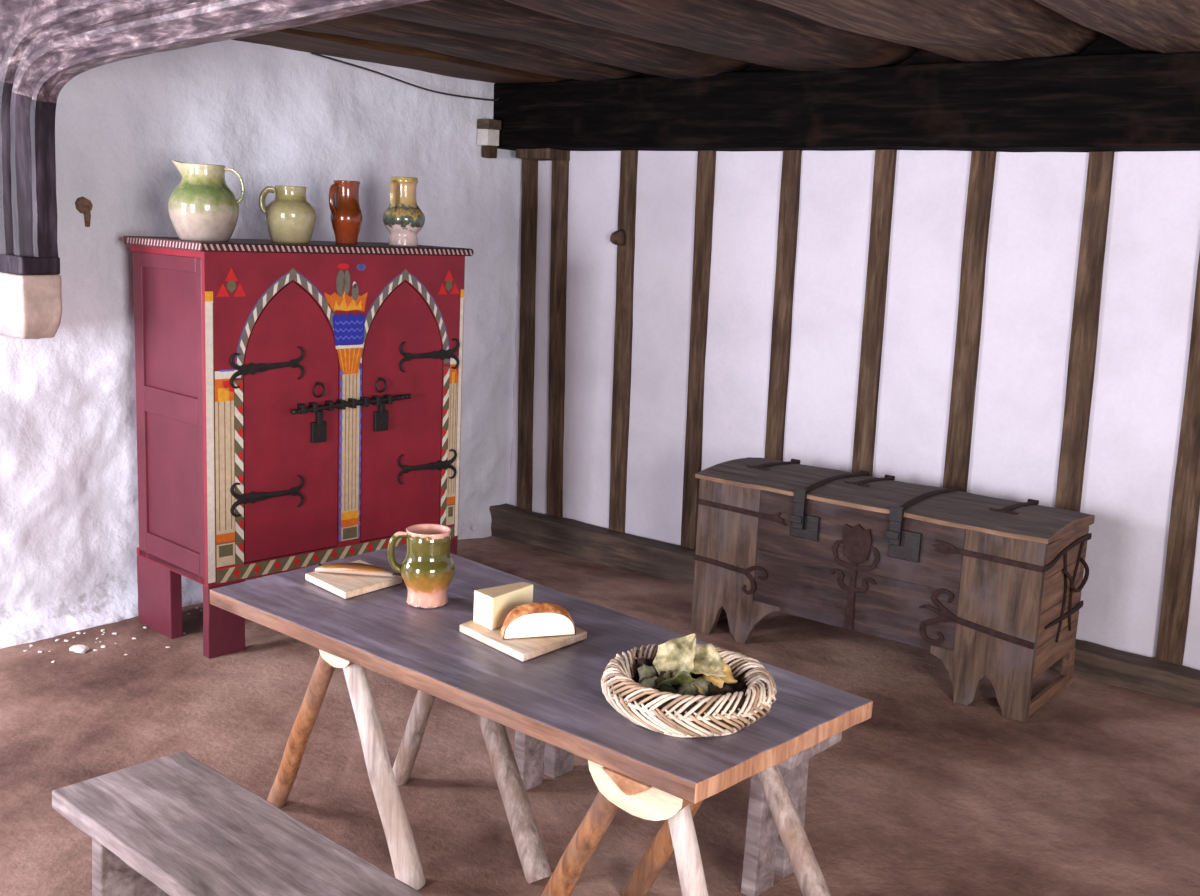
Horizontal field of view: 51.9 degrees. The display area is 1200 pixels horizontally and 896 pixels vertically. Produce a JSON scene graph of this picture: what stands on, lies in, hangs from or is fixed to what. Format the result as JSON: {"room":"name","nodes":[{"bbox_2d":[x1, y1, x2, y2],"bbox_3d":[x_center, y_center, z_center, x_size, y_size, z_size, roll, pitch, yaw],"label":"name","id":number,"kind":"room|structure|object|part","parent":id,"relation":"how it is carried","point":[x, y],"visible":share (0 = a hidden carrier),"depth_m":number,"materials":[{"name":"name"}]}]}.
{"room":"traditional dwelling","nodes":[
{"label":"traditional dwelling","id":0,"kind":"room"},
{"bbox_2d":[0,40,521,648],"bbox_3d":[-3.143,-0.316,3.544,0.162,2.750,8.950,11,13,37],"label":"wall","id":1,"kind":"structure","parent":0,"point":[69,519],"depth_m":5.19,"materials":[{"name":"white paint"}]},
{"bbox_2d":[75,197,92,226],"bbox_3d":[-2.028,-0.930,4.854,0.036,0.118,0.069,11,13,37],"label":"wall hook","id":2,"kind":"object","parent":1,"relation":"attached to","point":[83,205],"visible":1,"depth_m":4.84,"materials":[{"name":"brown wood"}]},
{"bbox_2d":[0,0,427,338],"bbox_3d":[-0.099,-0.719,2.928,5.554,1.403,0.163,11,13,37],"label":"fireplace hood","id":3,"kind":"object","parent":1,"relation":"attached to","point":[45,44],"visible":1,"depth_m":4.32,"materials":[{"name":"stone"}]},
{"bbox_2d":[231,28,570,84],"bbox_3d":[-3.002,-1.471,3.201,0.482,0.076,8.653,11,13,37],"label":"ceiling beam","id":4,"kind":"structure","parent":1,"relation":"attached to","point":[339,46],"depth_m":5.61,"materials":[{"name":"brown wood"}]},
{"bbox_2d":[311,52,499,100],"bbox_3d":[-0.915,-1.806,6.046,0.015,0.099,1.232,11,13,37],"label":"cable","id":5,"kind":"object","parent":1,"relation":"attached to","point":[337,60],"visible":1,"depth_m":5.99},
{"bbox_2d":[477,118,501,157],"bbox_3d":[-0.587,-1.633,6.510,0.089,0.197,0.104,11,13,37],"label":"wall lantern","id":6,"kind":"object","parent":1,"relation":"attached to","point":[488,129],"visible":1,"depth_m":6.48,"materials":[{"name":"paint"}]},
{"bbox_2d":[0,536,1199,895],"bbox_3d":[-0.374,1.462,1.663,7.800,0.063,9.100,11,13,37],"label":"floor","id":7,"kind":"structure","parent":0,"point":[1097,793],"depth_m":3.99,"materials":[{"name":"brown soil"}]},
{"bbox_2d":[69,645,88,653],"bbox_3d":[-2.027,0.779,4.796,0.078,0.022,0.063,4,10,9],"label":"flake","id":8,"kind":"object","parent":7,"relation":"on","point":[75,648],"visible":1,"depth_m":4.78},
{"bbox_2d":[52,750,424,895],"bbox_3d":[-0.547,1.074,2.389,1.553,0.439,0.326,12,14,41],"label":"bench","id":9,"kind":"object","parent":7,"relation":"on","point":[172,824],"visible":1,"depth_m":2.59,"materials":[{"name":"grey wood"}]},
{"bbox_3d":[-0.997,1.004,2.788,0.044,0.393,0.302,12,14,41],"label":"leg","id":10,"kind":"part","parent":9,"relation":"part of","materials":[{"name":"grey wood"}]},
{"bbox_2d":[124,236,473,657],"bbox_3d":[-1.247,-0.068,5.261,0.627,1.596,1.287,12,14,42],"label":"cabinet","id":11,"kind":"object","parent":7,"relation":"on","point":[298,405],"visible":0.93,"depth_m":4.92,"materials":[{"name":"red paint"}]},
{"bbox_3d":[-1.674,-0.126,4.821,0.541,1.247,0.030,12,14,42],"label":"frame","id":12,"kind":"part","parent":11,"relation":"part of","materials":[{"name":"red paint"}]},
{"bbox_3d":[-1.646,-0.451,4.756,0.438,0.476,0.015,12,14,42],"label":"panel","id":13,"kind":"part","parent":11,"relation":"part of","materials":[{"name":"red paint"}]},
{"bbox_3d":[-1.673,0.129,4.862,0.438,0.506,0.015,12,14,42],"label":"panel","id":14,"kind":"part","parent":11,"relation":"part of","materials":[{"name":"red paint"}]},
{"bbox_2d":[168,160,243,241],"bbox_3d":[-1.503,-0.936,4.680,0.258,0.296,0.258,-4,12,-33],"label":"jug","id":15,"kind":"object","parent":11,"relation":"on","point":[202,207],"visible":1,"depth_m":4.60,"materials":[{"name":"green ceramic"}]},
{"bbox_3d":[-1.384,-0.990,4.669,0.077,0.136,0.012,3,10,0],"label":"handle","id":16,"kind":"part","parent":15,"relation":"part of","materials":[{"name":"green ceramic"}]},
{"bbox_2d":[258,185,315,243],"bbox_3d":[-1.244,-0.938,4.958,0.200,0.224,0.200,7,11,22],"label":"jug","id":17,"kind":"object","parent":11,"relation":"on","point":[289,217],"visible":1,"depth_m":4.89,"materials":[{"name":"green ceramic"}]},
{"bbox_3d":[-1.329,-0.988,4.919,0.063,0.113,0.026,-1,11,-19],"label":"handle","id":18,"kind":"part","parent":17,"relation":"part of","materials":[{"name":"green ceramic"}]},
{"bbox_3d":[-1.224,-0.111,4.890,0.021,1.092,0.427,12,14,42],"label":"door","id":19,"kind":"part","parent":11,"relation":"part of","materials":[{"name":"red paint"}]},
{"bbox_3d":[-1.215,-0.837,5.125,0.614,0.033,1.286,12,14,42],"label":"cornice","id":20,"kind":"part","parent":11,"relation":"part of","materials":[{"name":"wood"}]},
{"bbox_3d":[-1.129,-0.086,4.961,0.026,0.129,0.068,12,14,42],"label":"lock plate","id":21,"kind":"part","parent":11,"relation":"part of","materials":[{"name":"metal"}]},
{"bbox_3d":[-1.127,-0.233,4.937,0.020,0.065,0.058,12,14,42],"label":"ring handle","id":22,"kind":"part","parent":11,"relation":"part of","materials":[{"name":"metal"}]},
{"bbox_3d":[-1.052,-0.154,5.061,0.026,1.272,1.238,12,14,42],"label":"frame","id":23,"kind":"part","parent":11,"relation":"part of","materials":[{"name":"red paint"}]},
{"bbox_2d":[329,180,362,244],"bbox_3d":[-1.057,-0.981,5.143,0.132,0.260,0.142,3,10,0],"label":"jug","id":24,"kind":"object","parent":11,"relation":"on","point":[346,217],"visible":0.99,"depth_m":5.10,"materials":[{"name":"ceramic"}]},
{"bbox_3d":[-1.096,-1.027,5.081,0.021,0.128,0.044,10,13,36],"label":"handle","id":25,"kind":"part","parent":24,"relation":"part of","materials":[{"name":"brown ceramic"}]},
{"bbox_3d":[-0.917,-0.263,5.155,0.020,0.065,0.058,12,14,42],"label":"ring handle","id":26,"kind":"part","parent":11,"relation":"part of","materials":[{"name":"metal"}]},
{"bbox_3d":[-0.917,-0.135,5.177,0.026,0.129,0.068,12,14,42],"label":"lock plate","id":27,"kind":"part","parent":11,"relation":"part of","materials":[{"name":"metal"}]},
{"bbox_3d":[-0.850,-0.165,5.279,0.021,1.092,0.422,12,14,42],"label":"door","id":28,"kind":"part","parent":11,"relation":"part of","materials":[{"name":"red paint"}]},
{"bbox_2d":[382,177,424,245],"bbox_3d":[-0.852,-1.027,5.357,0.183,0.292,0.183,-3,12,-30],"label":"jug","id":29,"kind":"object","parent":11,"relation":"on","point":[403,218],"visible":1,"depth_m":5.30,"materials":[{"name":"ceramic"}]},
{"bbox_3d":[-0.883,-1.077,5.274,0.029,0.135,0.058,4,10,8],"label":"handle","id":30,"kind":"part","parent":29,"relation":"part of","materials":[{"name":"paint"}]},
{"bbox_2d":[210,544,872,895],"bbox_3d":[-0.129,0.838,3.164,1.947,0.709,0.784,11,13,39],"label":"trestle table","id":31,"kind":"object","parent":7,"relation":"on","point":[556,697],"visible":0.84,"depth_m":2.95,"materials":[{"name":"brown wood"}]},
{"bbox_3d":[-0.822,0.783,3.399,0.057,0.658,0.489,-4,12,-33],"label":"leg","id":32,"kind":"part","parent":31,"relation":"part of","materials":[{"name":"brown wood"}]},
{"bbox_2d":[305,560,401,598],"bbox_3d":[-0.707,0.373,3.528,0.225,0.020,0.244,11,13,37],"label":"serving board","id":33,"kind":"object","parent":31,"relation":"on","point":[345,586],"visible":0.73,"depth_m":3.47,"materials":[{"name":"beige wood"}]},
{"bbox_2d":[315,562,401,577],"bbox_3d":[-0.676,0.345,3.530,0.278,0.032,0.065,4,10,8],"label":"fish","id":34,"kind":"object","parent":33,"relation":"on","point":[345,567],"visible":0.89,"depth_m":3.51},
{"bbox_3d":[-0.556,0.837,3.173,0.227,0.644,0.072,2,10,-5],"label":"leg","id":35,"kind":"part","parent":31,"relation":"part of","materials":[{"name":"beige wood"}]},
{"bbox_3d":[-0.521,0.745,3.687,0.296,0.648,0.063,11,13,39],"label":"leg","id":36,"kind":"part","parent":31,"relation":"part of","materials":[{"name":"grey wood"}]},
{"bbox_2d":[387,524,454,607],"bbox_3d":[-0.475,0.322,3.349,0.146,0.206,0.166,12,14,43],"label":"mug","id":37,"kind":"object","parent":31,"relation":"on","point":[427,568],"visible":1,"depth_m":3.31,"materials":[{"name":"ceramic"}]},
{"bbox_3d":[-0.548,0.281,3.335,0.054,0.117,0.022,0,10,-12],"label":"handle","id":38,"kind":"part","parent":37,"relation":"part of","materials":[{"name":"green ceramic"}]},
{"bbox_3d":[-0.288,0.805,3.419,0.070,0.668,0.532,-5,13,-37],"label":"leg","id":39,"kind":"part","parent":31,"relation":"part of","materials":[{"name":"grey wood"}]},
{"bbox_2d":[460,620,586,660],"bbox_3d":[-0.201,0.466,3.148,0.280,0.020,0.296,11,13,37],"label":"board","id":40,"kind":"object","parent":31,"relation":"on","point":[523,649],"visible":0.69,"depth_m":3.05,"materials":[{"name":"beige wood"}]},
{"bbox_2d":[473,582,532,629],"bbox_3d":[-0.250,0.403,3.186,0.079,0.085,0.166,11,13,37],"label":"cheese wedge","id":41,"kind":"object","parent":40,"relation":"on","point":[492,605],"visible":0.77,"depth_m":3.14,"materials":[{"name":"beige food"}]},
{"bbox_2d":[500,602,575,639],"bbox_3d":[-0.160,0.423,3.099,0.191,0.084,0.083,-1,11,-19],"label":"bread loaf","id":42,"kind":"object","parent":40,"relation":"on","point":[535,619],"visible":1,"depth_m":3.06,"materials":[{"name":"white food"}]},
{"bbox_3d":[-0.062,0.934,2.763,0.064,0.658,0.440,-4,12,-31],"label":"leg","id":43,"kind":"part","parent":31,"relation":"part of","materials":[{"name":"brown wood"}]},
{"bbox_3d":[0.215,0.891,3.068,0.374,0.653,0.060,12,14,42],"label":"leg","id":44,"kind":"part","parent":31,"relation":"part of","materials":[{"name":"wood"}]},
{"bbox_3d":[0.213,0.989,2.527,0.211,0.641,0.059,2,10,-5],"label":"leg","id":45,"kind":"part","parent":31,"relation":"part of","materials":[{"name":"beige wood"}]},
{"bbox_2d":[601,643,776,737],"bbox_3d":[0.192,0.527,2.684,0.376,0.104,0.377,-2,11,-25],"label":"straw basket","id":46,"kind":"object","parent":31,"relation":"on","point":[650,708],"visible":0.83,"depth_m":2.56,"materials":[{"name":"beige wicker"}]},
{"bbox_2d":[635,658,665,676],"bbox_3d":[0.111,0.491,2.725,0.075,0.048,0.082,-4,12,-31],"label":"dry leaf","id":47,"kind":"object","parent":46,"relation":"in","point":[647,661],"visible":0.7,"depth_m":2.73,"materials":[{"name":"plant"}]},
{"bbox_2d":[638,664,670,688],"bbox_3d":[0.116,0.501,2.688,0.074,0.058,0.084,1,10,-11],"label":"dry leaf","id":48,"kind":"object","parent":46,"relation":"in","point":[644,671],"visible":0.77,"depth_m":2.68,"materials":[{"name":"green plant"}]},
{"bbox_2d":[639,676,670,689],"bbox_3d":[0.121,0.515,2.651,0.063,0.031,0.073,11,13,38],"label":"dry leaf","id":49,"kind":"object","parent":46,"relation":"in","point":[647,682],"visible":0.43,"depth_m":2.67,"materials":[{"name":"green plant"}]},
{"bbox_2d":[659,684,686,699],"bbox_3d":[0.162,0.533,2.631,0.079,0.046,0.074,1,10,-10],"label":"dry leaf","id":50,"kind":"object","parent":46,"relation":"in","point":[665,688],"visible":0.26,"depth_m":2.64,"materials":[{"name":"green plant"}]},
{"bbox_2d":[653,633,695,677],"bbox_3d":[0.161,0.465,2.698,0.092,0.116,0.072,4,10,5],"label":"dry leaf","id":51,"kind":"object","parent":46,"relation":"in","point":[676,655],"visible":0.81,"depth_m":2.70,"materials":[{"name":"beige plant"}]},
{"bbox_2d":[671,684,685,694],"bbox_3d":[0.147,0.528,2.681,0.117,0.053,0.116,5,10,10],"label":"dry leaf","id":52,"kind":"object","parent":46,"relation":"in","point":[676,687],"visible":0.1,"depth_m":2.70,"materials":[{"name":"green plant"}]},
{"bbox_2d":[658,671,701,686],"bbox_3d":[0.175,0.497,2.664,0.092,0.051,0.078,7,11,24],"label":"dry leaf","id":53,"kind":"object","parent":46,"relation":"in","point":[683,677],"visible":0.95,"depth_m":2.65,"materials":[{"name":"green plant"}]},
{"bbox_2d":[674,679,714,702],"bbox_3d":[0.208,0.523,2.631,0.099,0.040,0.091,9,12,31],"label":"dry leaf","id":54,"kind":"object","parent":46,"relation":"in","point":[691,689],"visible":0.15,"depth_m":2.66,"materials":[{"name":"green plant"}]},
{"bbox_2d":[691,643,725,676],"bbox_3d":[0.230,0.466,2.700,0.093,0.069,0.068,2,10,-6],"label":"dry leaf","id":55,"kind":"object","parent":46,"relation":"in","point":[707,656],"visible":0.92,"depth_m":2.70,"materials":[{"name":"beige plant"}]},
{"bbox_2d":[695,675,723,696],"bbox_3d":[0.234,0.523,2.662,0.065,0.060,0.068,7,11,24],"label":"dry leaf","id":56,"kind":"object","parent":46,"relation":"in","point":[716,681],"visible":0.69,"depth_m":2.67,"materials":[{"name":"yellow plant"}]},
{"bbox_2d":[694,684,734,702],"bbox_3d":[0.253,0.535,2.640,0.089,0.044,0.081,-3,12,-29],"label":"dry leaf","id":57,"kind":"object","parent":46,"relation":"in","point":[726,687],"visible":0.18,"depth_m":2.65,"materials":[{"name":"brown plant"}]},
{"bbox_2d":[702,659,736,683],"bbox_3d":[0.257,0.488,2.690,0.069,0.043,0.056,-1,11,-20],"label":"dry leaf","id":58,"kind":"object","parent":46,"relation":"in","point":[729,678],"visible":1,"depth_m":2.69,"materials":[{"name":"yellow plant"}]},
{"bbox_2d":[708,682,746,698],"bbox_3d":[0.278,0.525,2.667,0.092,0.034,0.081,2,10,-3],"label":"dry leaf","id":59,"kind":"object","parent":46,"relation":"in","point":[714,690],"visible":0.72,"depth_m":2.66,"materials":[{"name":"brown plant"}]},
{"bbox_3d":[0.468,0.955,2.787,0.063,0.664,0.537,-5,13,-37],"label":"leg","id":60,"kind":"part","parent":31,"relation":"part of","materials":[{"name":"brown wood"}]},
{"bbox_2d":[514,730,841,895],"bbox_3d":[0.149,0.891,3.579,1.079,0.439,0.265,11,13,39],"label":"bench","id":61,"kind":"object","parent":7,"relation":"on","point":[765,854],"visible":0.12,"depth_m":3.29,"materials":[{"name":"grey wood"}]},
{"bbox_3d":[-0.169,0.850,3.849,0.044,0.393,0.240,11,13,39],"label":"leg","id":62,"kind":"part","parent":61,"relation":"part of","materials":[{"name":"grey wood"}]},
{"bbox_3d":[0.475,0.978,3.309,0.044,0.393,0.240,11,13,39],"label":"leg","id":63,"kind":"part","parent":61,"relation":"part of","materials":[{"name":"grey wood"}]},
{"bbox_3d":[0.158,0.699,3.544,1.079,0.048,0.265,11,13,39],"label":"seat","id":64,"kind":"part","parent":61,"relation":"part of","materials":[{"name":"grey wood"}]},
{"bbox_2d":[691,457,1094,722],"bbox_3d":[1.165,0.517,5.088,1.527,0.728,0.596,10,13,36],"label":"chest","id":65,"kind":"object","parent":7,"relation":"on","point":[992,587],"visible":1,"depth_m":4.80,"materials":[{"name":"brown wood"}]},
{"bbox_3d":[0.565,0.741,5.581,0.020,0.045,0.450,10,13,36],"label":"foot rail","id":66,"kind":"part","parent":65,"relation":"part of","materials":[{"name":"brown wood"}]},
{"bbox_3d":[0.828,0.317,4.983,0.124,0.100,0.014,10,13,36],"label":"lock plate","id":67,"kind":"part","parent":65,"relation":"part of","materials":[{"name":"metal"}]},
{"bbox_3d":[1.011,0.378,4.851,0.124,0.163,0.016,10,13,36],"label":"lock plate","id":68,"kind":"part","parent":65,"relation":"part of","materials":[{"name":"metal"}]},
{"bbox_3d":[1.169,0.190,5.040,1.496,0.058,0.564,10,13,36],"label":"lid","id":69,"kind":"part","parent":65,"relation":"part of","materials":[{"name":"brown wood"}]},
{"bbox_3d":[1.168,0.372,4.726,0.124,0.114,0.014,10,13,36],"label":"lock plate","id":70,"kind":"part","parent":65,"relation":"part of","materials":[{"name":"metal"}]},
{"bbox_3d":[1.704,0.949,4.725,0.020,0.045,0.450,10,13,36],"label":"foot rail","id":71,"kind":"part","parent":65,"relation":"part of","materials":[{"name":"brown wood"}]},
{"bbox_3d":[1.811,0.492,4.696,0.048,0.109,0.234,10,13,36],"label":"carrying handle","id":72,"kind":"part","parent":65,"relation":"part of","materials":[{"name":"metal"}]},
{"bbox_2d":[509,151,1199,668],"bbox_3d":[2.422,-0.256,4.670,7.600,2.700,0.010,11,13,37],"label":"wall","id":73,"kind":"structure","parent":0,"point":[1152,247],"depth_m":5.50,"materials":[{"name":"paint"}]},
{"bbox_2d":[517,159,537,510],"bbox_3d":[-0.395,-0.637,6.895,0.145,2.062,0.070,11,13,37],"label":"stud","id":74,"kind":"object","parent":73,"relation":"attached to","point":[529,171],"visible":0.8,"depth_m":6.86,"materials":[{"name":"brown wood"}]},
{"bbox_2d":[547,161,568,516],"bbox_3d":[-0.222,-0.605,6.760,0.159,2.063,0.070,11,13,37],"label":"stud","id":75,"kind":"object","parent":73,"relation":"attached to","point":[560,169],"visible":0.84,"depth_m":6.72,"materials":[{"name":"brown wood"}]},
{"bbox_2d":[609,151,637,532],"bbox_3d":[0.110,-0.537,6.470,0.155,2.061,0.118,11,13,37],"label":"stud","id":76,"kind":"object","parent":73,"relation":"attached to","point":[624,237],"visible":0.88,"depth_m":6.45,"materials":[{"name":"brown wood"}]},
{"bbox_2d":[681,151,715,548],"bbox_3d":[0.499,-0.470,6.197,0.122,2.061,0.070,11,13,37],"label":"stud","id":77,"kind":"object","parent":73,"relation":"attached to","point":[706,160],"visible":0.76,"depth_m":6.16,"materials":[{"name":"brown wood"}]},
{"bbox_2d":[764,150,801,460],"bbox_3d":[0.872,-0.389,5.909,0.119,2.082,0.070,11,13,37],"label":"stud","id":78,"kind":"object","parent":73,"relation":"attached to","point":[791,163],"visible":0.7,"depth_m":5.83,"materials":[{"name":"brown wood"}]},
{"bbox_2d":[490,505,1199,706],"bbox_3d":[2.338,0.992,4.824,7.568,0.242,0.144,11,13,37],"label":"baseboard","id":79,"kind":"structure","parent":73,"relation":"attached to","point":[616,549],"depth_m":6.35,"materials":[{"name":"brown wood"}]},
{"bbox_2d":[852,151,896,475],"bbox_3d":[1.236,-0.321,5.624,0.118,2.081,0.070,11,13,37],"label":"stud","id":80,"kind":"object","parent":73,"relation":"attached to","point":[885,161],"visible":0.57,"depth_m":5.54,"materials":[{"name":"brown wood"}]},
{"bbox_2d":[943,150,996,491],"bbox_3d":[1.584,-0.256,5.353,0.124,2.082,0.070,11,13,37],"label":"stud","id":81,"kind":"object","parent":73,"relation":"attached to","point":[982,164],"visible":0.64,"depth_m":5.27,"materials":[{"name":"brown wood"}]},
{"bbox_2d":[1055,151,1114,511],"bbox_3d":[1.967,-0.184,5.054,0.137,2.081,0.071,11,13,37],"label":"stud","id":82,"kind":"object","parent":73,"relation":"attached to","point":[1086,309],"visible":0.61,"depth_m":4.98,"materials":[{"name":"brown wood"}]},
{"bbox_2d":[1155,251,1199,664],"bbox_3d":[2.315,-0.119,4.783,0.137,2.083,0.070,11,13,37],"label":"stud","id":83,"kind":"object","parent":73,"relation":"attached to","point":[1185,506],"visible":0.86,"depth_m":4.82,"materials":[{"name":"brown wood"}]},
{"bbox_3d":[-0.207,-1.104,1.094,7.600,0.014,9.000,11,13,37],"label":"ceiling","id":84,"kind":"structure","parent":0,"visible":0},
{"bbox_2d":[290,13,643,80],"bbox_3d":[-2.591,-1.432,2.906,0.572,0.181,8.500,11,13,37],"label":"joist","id":85,"kind":"object","parent":84,"relation":"attached to","point":[508,53],"visible":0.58,"depth_m":5.29,"materials":[{"name":"brown wood"}]},
{"bbox_2d":[365,0,750,78],"bbox_3d":[-2.152,-1.349,2.563,0.595,0.186,8.500,11,13,37],"label":"joist","id":86,"kind":"object","parent":84,"relation":"attached to","point":[492,18],"visible":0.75,"depth_m":4.92,"materials":[{"name":"brown wood"}]},
{"bbox_2d":[503,0,917,69],"bbox_3d":[-1.602,-1.246,2.135,0.797,0.179,8.500,11,13,37],"label":"joist","id":87,"kind":"object","parent":84,"relation":"attached to","point":[751,31],"visible":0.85,"depth_m":4.46,"materials":[{"name":"brown wood"}]},
{"bbox_2d":[493,33,1199,151],"bbox_3d":[2.445,-1.321,4.378,7.529,0.521,0.293,11,13,37],"label":"beam","id":88,"kind":"structure","parent":84,"relation":"attached to","point":[1111,95],"depth_m":5.19,"materials":[{"name":"black wood"}]},
{"bbox_2d":[517,149,569,160],"bbox_3d":[-0.302,-1.571,6.581,0.242,0.072,0.173,11,13,37],"label":"block","id":89,"kind":"object","parent":88,"relation":"attached to","point":[527,154],"visible":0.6,"depth_m":6.51,"materials":[{"name":"brown wood"}]},
{"bbox_2d":[758,0,1100,60],"bbox_3d":[-1.001,-1.132,1.666,0.740,0.177,8.500,11,13,37],"label":"joist","id":90,"kind":"object","parent":84,"relation":"attached to","point":[959,30],"visible":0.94,"depth_m":4.20,"materials":[{"name":"brown wood"}]},
{"bbox_2d":[1034,0,1199,53],"bbox_3d":[-0.456,-1.031,1.241,0.613,0.178,8.500,11,13,37],"label":"joist","id":91,"kind":"object","parent":84,"relation":"attached to","point":[1146,26],"visible":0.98,"depth_m":3.91,"materials":[{"name":"brown wood"}]}
]}

